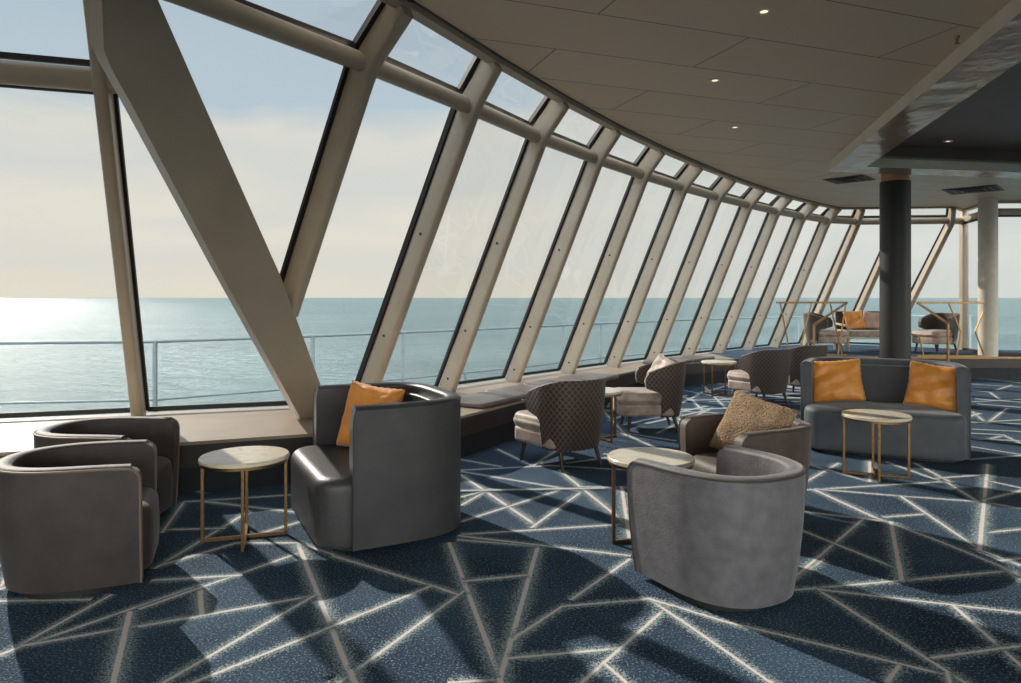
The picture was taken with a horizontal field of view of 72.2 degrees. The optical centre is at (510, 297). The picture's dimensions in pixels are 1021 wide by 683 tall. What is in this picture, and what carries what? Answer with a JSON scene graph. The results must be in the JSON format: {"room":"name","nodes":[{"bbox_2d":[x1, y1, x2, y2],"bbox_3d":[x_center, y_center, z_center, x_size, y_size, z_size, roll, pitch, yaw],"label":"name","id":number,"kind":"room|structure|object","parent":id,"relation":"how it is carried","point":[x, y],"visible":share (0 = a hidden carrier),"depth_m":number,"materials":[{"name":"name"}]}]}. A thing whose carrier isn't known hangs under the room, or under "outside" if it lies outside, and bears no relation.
{"room":"ship interior","nodes":[
{"label":"ship interior","id":0,"kind":"room"},
{"bbox_2d":[0,378,1020,682],"bbox_3d":[3.000,1.492,4.255,22.400,0.016,18.910,0,0,0],"label":"floor","id":1,"kind":"structure","parent":0,"point":[916,579],"depth_m":3.52,"materials":[{"name":"blue carpet"}]},
{"bbox_2d":[0,440,159,599],"bbox_3d":[-2.326,1.170,3.770,0.757,0.660,0.752,0,0,-21],"label":"armchair","id":2,"kind":"object","parent":1,"relation":"on","point":[83,518],"visible":1,"depth_m":3.48,"materials":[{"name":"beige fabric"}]},
{"bbox_2d":[33,416,179,513],"bbox_3d":[-2.688,1.170,4.619,0.757,0.660,0.752,0,0,-3],"label":"armchair","id":3,"kind":"object","parent":1,"relation":"on","point":[164,432],"visible":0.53,"depth_m":4.86,"materials":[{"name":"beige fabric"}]},
{"bbox_2d":[198,446,288,551],"bbox_3d":[-1.655,1.238,4.360,0.530,0.521,0.530,0,0,-18],"label":"side table","id":4,"kind":"object","parent":1,"relation":"on","point":[244,459],"visible":1,"depth_m":4.28,"materials":[{"name":"beige stone"}]},
{"bbox_2d":[291,382,460,551],"bbox_3d":[-0.896,1.067,4.709,0.995,0.865,1.170,0,0,-27],"label":"loveseat","id":5,"kind":"object","parent":1,"relation":"on","point":[397,480],"visible":0.92,"depth_m":4.21,"materials":[{"name":"grey leather"}]},
{"bbox_2d":[336,380,404,445],"bbox_3d":[-0.971,0.828,4.836,0.511,0.522,0.265,0,0,27],"label":"cushion","id":6,"kind":"object","parent":5,"relation":"on","point":[359,393],"visible":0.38,"depth_m":4.84,"materials":[{"name":"orange fabric"}]},
{"bbox_2d":[513,377,605,472],"bbox_3d":[0.460,1.107,6.361,0.664,0.794,0.822,0,0,-36],"label":"chair","id":7,"kind":"object","parent":1,"relation":"on","point":[560,416],"visible":1,"depth_m":6.04,"materials":[{"name":"beige fabric"}]},
{"bbox_2d":[513,410,539,430],"bbox_3d":[0.416,1.113,6.420,0.583,0.145,0.673,0,0,-36],"label":"seat cushion","id":8,"kind":"object","parent":7,"relation":"on","point":[525,420],"depth_m":6.32,"materials":[{"name":"beige fabric"}]},
{"bbox_2d":[600,387,622,442],"bbox_3d":[0.920,1.238,7.420,0.530,0.521,0.530,0,0,-30],"label":"side table","id":9,"kind":"object","parent":1,"relation":"on","point":[610,392],"visible":0.41,"depth_m":7.28,"materials":[{"name":"white stone"}]},
{"bbox_2d":[613,358,685,432],"bbox_3d":[1.584,1.107,8.000,0.822,0.794,0.664,0,0,0],"label":"chair","id":10,"kind":"object","parent":1,"relation":"on","point":[662,393],"visible":0.92,"depth_m":7.72,"materials":[{"name":"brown fabric"}]},
{"bbox_2d":[613,387,660,403],"bbox_3d":[1.510,1.113,8.000,0.673,0.145,0.583,0,0,0],"label":"seat cushion","id":11,"kind":"object","parent":10,"relation":"on","point":[630,395],"depth_m":7.73,"materials":[{"name":"beige fabric"}]},
{"bbox_2d":[644,353,675,382],"bbox_3d":[1.695,0.858,7.979,0.292,0.494,0.494,0,0,-13],"label":"cushion","id":12,"kind":"object","parent":10,"relation":"on","point":[661,360],"visible":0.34,"depth_m":7.98,"materials":[{"name":"beige fabric"}]},
{"bbox_2d":[607,447,694,543],"bbox_3d":[0.865,1.238,4.320,0.530,0.521,0.530,0,0,-13],"label":"side table","id":13,"kind":"object","parent":1,"relation":"on","point":[619,458],"visible":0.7,"depth_m":4.26,"materials":[{"name":"white stone"}]},
{"bbox_2d":[627,445,806,611],"bbox_3d":[1.114,1.170,3.616,0.752,0.660,0.757,0,0,-30],"label":"armchair","id":14,"kind":"object","parent":1,"relation":"on","point":[729,539],"visible":1,"depth_m":3.34,"materials":[{"name":"grey fabric"}]},
{"bbox_2d":[701,360,736,396],"bbox_3d":[3.200,1.238,10.750,0.530,0.521,0.530,0,0,40],"label":"side table","id":15,"kind":"object","parent":1,"relation":"on","point":[724,363],"visible":0.98,"depth_m":10.69,"materials":[{"name":"gold metal"}]},
{"bbox_2d":[678,413,811,499],"bbox_3d":[1.646,1.170,4.788,0.757,0.660,0.752,0,0,-18],"label":"armchair","id":16,"kind":"object","parent":1,"relation":"on","point":[695,432],"visible":0.41,"depth_m":4.61,"materials":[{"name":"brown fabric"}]},
{"bbox_2d":[708,389,798,449],"bbox_3d":[1.657,0.897,4.796,0.372,0.575,0.572,0,0,-42],"label":"cushion","id":17,"kind":"object","parent":16,"relation":"on","point":[745,412],"visible":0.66,"depth_m":4.78,"materials":[{"name":"fabric"}]},
{"bbox_2d":[727,348,790,404],"bbox_3d":[3.550,1.107,9.951,0.664,0.794,0.822,0,0,-30],"label":"chair","id":18,"kind":"object","parent":1,"relation":"on","point":[763,372],"visible":0.99,"depth_m":9.63,"materials":[{"name":"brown fabric"}]},
{"bbox_2d":[727,370,749,381],"bbox_3d":[3.512,1.113,10.015,0.583,0.145,0.673,0,0,-30],"label":"seat cushion","id":19,"kind":"object","parent":18,"relation":"on","point":[733,375],"depth_m":9.94,"materials":[{"name":"beige fabric"}]},
{"bbox_2d":[788,344,827,391],"bbox_3d":[4.420,1.107,10.751,0.664,0.794,0.822,0,0,-30],"label":"chair","id":20,"kind":"object","parent":1,"relation":"on","point":[799,354],"visible":0.44,"depth_m":10.41,"materials":[{"name":"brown fabric"}]},
{"bbox_2d":[841,409,911,482],"bbox_3d":[3.070,1.238,5.880,0.530,0.521,0.530,0,0,22],"label":"side table","id":21,"kind":"object","parent":1,"relation":"on","point":[871,416],"visible":1,"depth_m":5.80,"materials":[{"name":"beige stone"}]},
{"bbox_2d":[800,357,970,462],"bbox_3d":[3.671,1.067,6.933,1.430,0.865,0.995,0,0,27],"label":"loveseat","id":22,"kind":"object","parent":1,"relation":"on","point":[936,435],"visible":0.65,"depth_m":6.60,"materials":[{"name":"leather"}]},
{"bbox_2d":[813,359,865,402],"bbox_3d":[3.267,0.833,7.013,0.528,0.498,0.267,0,0,16],"label":"cushion","id":23,"kind":"object","parent":22,"relation":"on","point":[832,380],"visible":0.98,"depth_m":6.96,"materials":[{"name":"orange fabric"}]},
{"bbox_2d":[903,360,955,411],"bbox_3d":[4.006,0.837,6.624,0.515,0.509,0.268,0,0,37],"label":"cushion","id":24,"kind":"object","parent":22,"relation":"on","point":[929,385],"visible":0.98,"depth_m":6.59,"materials":[{"name":"orange fabric"}]},
{"bbox_2d":[879,174,910,358],"bbox_3d":[5.660,-0.175,10.300,0.410,3.350,0.410,0,0,0],"label":"column","id":25,"kind":"structure","parent":1,"relation":"on","point":[894,189],"depth_m":10.13,"materials":[{"name":"metal"}]},
{"bbox_2d":[916,302,983,361],"bbox_3d":[8.139,0.789,12.425,1.438,1.422,1.085,0,0,0],"label":"railing","id":26,"kind":"object","parent":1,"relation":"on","point":[947,355],"visible":0.96,"depth_m":12.94,"materials":[{"name":"gold metal"}]},
{"bbox_2d":[0,359,1020,467],"bbox_3d":[3.033,1.212,10.121,21.935,0.175,12.559,0,0,0],"label":"wall","id":27,"kind":"structure","parent":0,"point":[189,455],"depth_m":6.90,"materials":[{"name":"brown wood"}]},
{"bbox_2d":[0,51,129,417],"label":"window","id":28,"kind":"structure","parent":27,"relation":"in","point":[20,74],"depth_m":5.04,"materials":[{"name":"paint"}]},
{"bbox_2d":[83,0,287,415],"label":"window","id":29,"kind":"structure","parent":27,"relation":"in","point":[106,99],"depth_m":5.69,"materials":[{"name":"paint"}]},
{"bbox_2d":[88,0,320,419],"bbox_3d":[-1.943,-0.312,5.053,0.506,2.989,3.446,0,0,0],"label":"beam","id":30,"kind":"structure","parent":27,"relation":"on","point":[134,43],"depth_m":4.33,"materials":[{"name":"metal"}]},
{"bbox_2d":[163,0,385,282],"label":"window","id":31,"kind":"structure","parent":27,"relation":"in","point":[246,15],"depth_m":4.38,"materials":[{"name":"paint"}]},
{"bbox_2d":[0,353,733,455],"bbox_3d":[-1.964,1.113,8.893,11.942,0.025,10.133,0,0,0],"label":"window sill","id":32,"kind":"structure","parent":27,"relation":"on","point":[267,423],"depth_m":6.21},
{"bbox_2d":[461,392,521,408],"bbox_3d":[-0.300,1.067,7.340,0.560,0.067,0.760,0,0,33],"label":"pad","id":33,"kind":"object","parent":32,"relation":"on","point":[479,400],"visible":0.82,"depth_m":7.18,"materials":[{"name":"fabric"}]},
{"bbox_2d":[486,384,538,398],"bbox_3d":[0.140,1.067,8.020,0.560,0.067,0.760,0,0,34],"label":"pad","id":34,"kind":"object","parent":32,"relation":"on","point":[520,389],"visible":0.57,"depth_m":7.87,"materials":[{"name":"fabric"}]},
{"bbox_2d":[524,378,578,385],"bbox_3d":[0.580,1.067,8.690,0.560,0.067,0.760,0,0,35],"label":"pad","id":35,"kind":"object","parent":32,"relation":"on","point":[545,381],"visible":0.32,"depth_m":8.71,"materials":[{"name":"fabric"}]},
{"bbox_2d":[558,372,618,380],"bbox_3d":[1.040,1.067,9.350,0.560,0.067,0.760,0,0,35],"label":"pad","id":36,"kind":"object","parent":32,"relation":"on","point":[585,375],"visible":0.71,"depth_m":9.27,"materials":[{"name":"fabric"}]},
{"bbox_2d":[642,359,691,363],"bbox_3d":[2.620,1.067,11.720,0.560,0.067,0.760,0,0,40],"label":"pad","id":37,"kind":"object","parent":32,"relation":"on","point":[650,360],"visible":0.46,"depth_m":11.60,"materials":[{"name":"fabric"}]},
{"bbox_2d":[668,355,714,361],"bbox_3d":[3.180,1.067,12.320,0.560,0.067,0.760,0,0,42],"label":"pad","id":38,"kind":"object","parent":32,"relation":"on","point":[695,358],"visible":0.86,"depth_m":12.16,"materials":[{"name":"fabric"}]},
{"bbox_2d":[283,4,480,382],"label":"window","id":39,"kind":"structure","parent":27,"relation":"in","point":[391,23],"depth_m":5.16,"materials":[{"name":"paint"}]},
{"bbox_2d":[0,60,970,412],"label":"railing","id":40,"kind":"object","parent":27,"relation":"in","point":[485,76],"depth_m":6.69,"materials":[{"name":"paint"}]},
{"bbox_2d":[439,99,604,391],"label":"window","id":41,"kind":"structure","parent":27,"relation":"in","point":[554,112],"depth_m":7.53,"materials":[{"name":"paint"}]},
{"bbox_2d":[505,127,649,381],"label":"window","id":42,"kind":"structure","parent":27,"relation":"in","point":[608,138],"depth_m":8.60,"materials":[{"name":"paint"}]},
{"bbox_2d":[177,368,1020,493],"bbox_3d":[3.033,1.400,10.135,21.935,0.200,12.530,0,0,0],"label":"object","id":43,"kind":"structure","parent":27,"relation":"attached to","point":[188,478],"depth_m":6.63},
{"bbox_2d":[560,148,688,373],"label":"window","id":44,"kind":"structure","parent":27,"relation":"in","point":[651,160],"depth_m":9.63,"materials":[{"name":"paint"}]},
{"bbox_2d":[606,165,721,366],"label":"window","id":45,"kind":"structure","parent":27,"relation":"in","point":[691,173],"depth_m":10.62,"materials":[{"name":"paint"}]},
{"bbox_2d":[647,178,752,359],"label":"window","id":46,"kind":"structure","parent":27,"relation":"in","point":[724,186],"depth_m":11.57,"materials":[{"name":"paint"}]},
{"bbox_2d":[682,188,779,354],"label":"window","id":47,"kind":"structure","parent":27,"relation":"in","point":[754,195],"depth_m":12.49,"materials":[{"name":"paint"}]},
{"bbox_2d":[713,197,806,353],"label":"window","id":48,"kind":"structure","parent":27,"relation":"in","point":[781,203],"depth_m":13.38,"materials":[{"name":"paint"}]},
{"bbox_2d":[743,204,829,349],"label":"window","id":49,"kind":"structure","parent":27,"relation":"in","point":[807,210],"depth_m":14.20,"materials":[{"name":"paint"}]},
{"bbox_2d":[770,209,856,347],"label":"window","id":50,"kind":"structure","parent":27,"relation":"in","point":[832,214],"depth_m":14.87,"materials":[{"name":"paint"}]},
{"bbox_2d":[800,209,878,345],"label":"window","id":51,"kind":"structure","parent":27,"relation":"in","point":[859,215],"depth_m":15.13,"materials":[{"name":"paint"}]},
{"bbox_2d":[842,208,948,345],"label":"window","id":52,"kind":"structure","parent":27,"relation":"in","point":[915,219],"depth_m":15.17,"materials":[{"name":"paint"}]},
{"bbox_2d":[911,207,968,349],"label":"window","id":53,"kind":"structure","parent":27,"relation":"in","point":[963,228],"depth_m":14.69,"materials":[{"name":"paint"}]},
{"bbox_2d":[861,357,1020,358],"bbox_3d":[9.501,1.105,12.835,8.998,0.035,0.130,0,0,0],"label":"trim","id":54,"kind":"structure","parent":27,"relation":"attached to","point":[861,357],"depth_m":12.83,"materials":[{"name":"brown wood"}]},
{"bbox_2d":[962,204,977,352],"bbox_3d":[9.375,-0.367,14.065,0.442,2.975,1.390,0,0,0],"label":"window","id":55,"kind":"structure","parent":27,"relation":"in","point":[973,217],"depth_m":14.26,"materials":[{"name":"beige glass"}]},
{"bbox_2d":[998,201,1020,354],"bbox_3d":[10.419,-0.367,13.385,2.441,2.975,0.170,0,0,0],"label":"window","id":56,"kind":"structure","parent":27,"relation":"in","point":[1002,212],"depth_m":13.37,"materials":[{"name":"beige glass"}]},
{"bbox_2d":[406,0,1020,208],"bbox_3d":[3.600,-2.075,4.800,21.200,0.450,20.000,0,0,0],"label":"ceiling","id":57,"kind":"structure","parent":0,"point":[801,80],"depth_m":5.83,"materials":[{"name":"white paint"}]},
{"bbox_2d":[379,0,963,210],"bbox_3d":[3.096,-1.845,7.504,13.068,0.050,14.658,0,0,0],"label":"trim","id":58,"kind":"structure","parent":57,"relation":"attached to","point":[420,16],"depth_m":6.17,"materials":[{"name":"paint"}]},
{"bbox_2d":[709,78,720,82],"bbox_3d":[1.739,-1.846,5.954,0.104,0.008,0.104,0,0,0],"label":"recessed light","id":59,"kind":"object","parent":57,"relation":"in","point":[714,80],"visible":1,"depth_m":5.95,"materials":[{"name":"white"}]},
{"bbox_2d":[756,8,772,14],"bbox_3d":[1.637,-1.846,4.520,0.104,0.008,0.104,0,0,0],"label":"recessed light","id":60,"kind":"object","parent":57,"relation":"in","point":[763,11],"visible":1,"depth_m":4.51,"materials":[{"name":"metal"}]},
{"bbox_2d":[823,175,875,183],"bbox_3d":[5.300,-1.838,10.950,0.580,0.024,0.580,0,0,-45],"label":"ceiling vent","id":61,"kind":"object","parent":57,"relation":"in","point":[857,178],"visible":1,"depth_m":10.93,"materials":[{"name":"metal"}]},
{"bbox_2d":[828,0,1020,177],"bbox_3d":[6.110,-1.805,6.400,6.980,0.150,8.300,0,0,0],"label":"ceiling bulkhead","id":62,"kind":"structure","parent":57,"relation":"attached to","point":[993,49],"depth_m":6.41,"materials":[{"name":"paint"}]},
{"bbox_2d":[954,35,959,44],"bbox_3d":[3.158,-1.823,4.952,0.040,0.054,0.040,0,0,0],"label":"sprinkler","id":63,"kind":"object","parent":57,"relation":"attached to","point":[956,37],"visible":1,"depth_m":4.94,"materials":[{"name":"gold metal"}]},
{"bbox_2d":[942,184,1003,194],"bbox_3d":[7.930,-1.838,12.000,0.780,0.024,0.780,0,0,43],"label":"ceiling vent","id":64,"kind":"object","parent":57,"relation":"in","point":[986,188],"visible":1,"depth_m":11.96,"materials":[{"name":"metal"}]},
{"bbox_2d":[710,344,1020,359],"bbox_3d":[8.970,1.113,14.468,10.060,0.025,3.863,0,0,0],"label":"platform","id":65,"kind":"object","parent":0,"point":[855,350],"visible":0.44,"depth_m":14.26,"materials":[{"name":"blue carpet"}]},
{"bbox_2d":[803,312,848,352],"bbox_3d":[6.381,0.707,14.200,0.822,0.794,0.664,0,0,33],"label":"chair","id":66,"kind":"object","parent":65,"relation":"on","point":[822,335],"visible":0.84,"depth_m":13.99,"materials":[{"name":"beige fabric"}]},
{"bbox_2d":[818,329,848,336],"bbox_3d":[6.443,0.713,14.159,0.673,0.145,0.583,0,0,33],"label":"seat cushion","id":67,"kind":"object","parent":66,"relation":"on","point":[821,332],"depth_m":13.92,"materials":[{"name":"beige fabric"}]},
{"bbox_2d":[834,311,878,351],"bbox_3d":[7.380,0.696,14.569,1.040,0.810,0.675,0,0,0],"label":"settee","id":68,"kind":"object","parent":65,"relation":"on","point":[857,333],"visible":0.37,"depth_m":14.26,"materials":[{"name":"beige fabric"}]},
{"bbox_2d":[843,310,865,329],"bbox_3d":[7.181,0.468,14.615,0.456,0.456,0.247,0,0,-4],"label":"cushion","id":69,"kind":"object","parent":68,"relation":"on","point":[854,319],"visible":0.94,"depth_m":14.57,"materials":[{"name":"orange fabric"}]},
{"bbox_2d":[863,311,878,328],"bbox_3d":[7.559,0.478,14.615,0.419,0.442,0.244,0,0,8],"label":"cushion","id":70,"kind":"object","parent":68,"relation":"on","point":[871,319],"visible":0.8,"depth_m":14.57,"materials":[{"name":"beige fabric"}]},
{"bbox_2d":[911,313,959,353],"bbox_3d":[8.519,0.707,14.000,0.822,0.794,0.664,0,0,-20],"label":"chair","id":71,"kind":"object","parent":65,"relation":"on","point":[934,332],"visible":0.91,"depth_m":13.86,"materials":[{"name":"beige fabric"}]},
{"bbox_2d":[911,329,952,337],"bbox_3d":[8.450,0.713,13.974,0.673,0.145,0.583,0,0,-20],"label":"seat cushion","id":72,"kind":"object","parent":71,"relation":"on","point":[926,333],"depth_m":13.76,"materials":[{"name":"beige fabric"}]},
{"bbox_2d":[978,197,997,356],"bbox_3d":[8.880,-0.375,13.020,0.316,2.950,0.316,0,0,0],"label":"column","id":73,"kind":"structure","parent":65,"relation":"on","point":[987,206],"depth_m":12.89,"materials":[{"name":"white paint"}]},
{"label":"outside","id":74,"kind":"structure","parent":0,"visible":0},
{"bbox_2d":[0,298,1020,418],"bbox_3d":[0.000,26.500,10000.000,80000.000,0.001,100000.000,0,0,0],"label":"sea","id":75,"kind":"structure","parent":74,"point":[28,372],"depth_m":452.46,"materials":[{"name":"liquid"}]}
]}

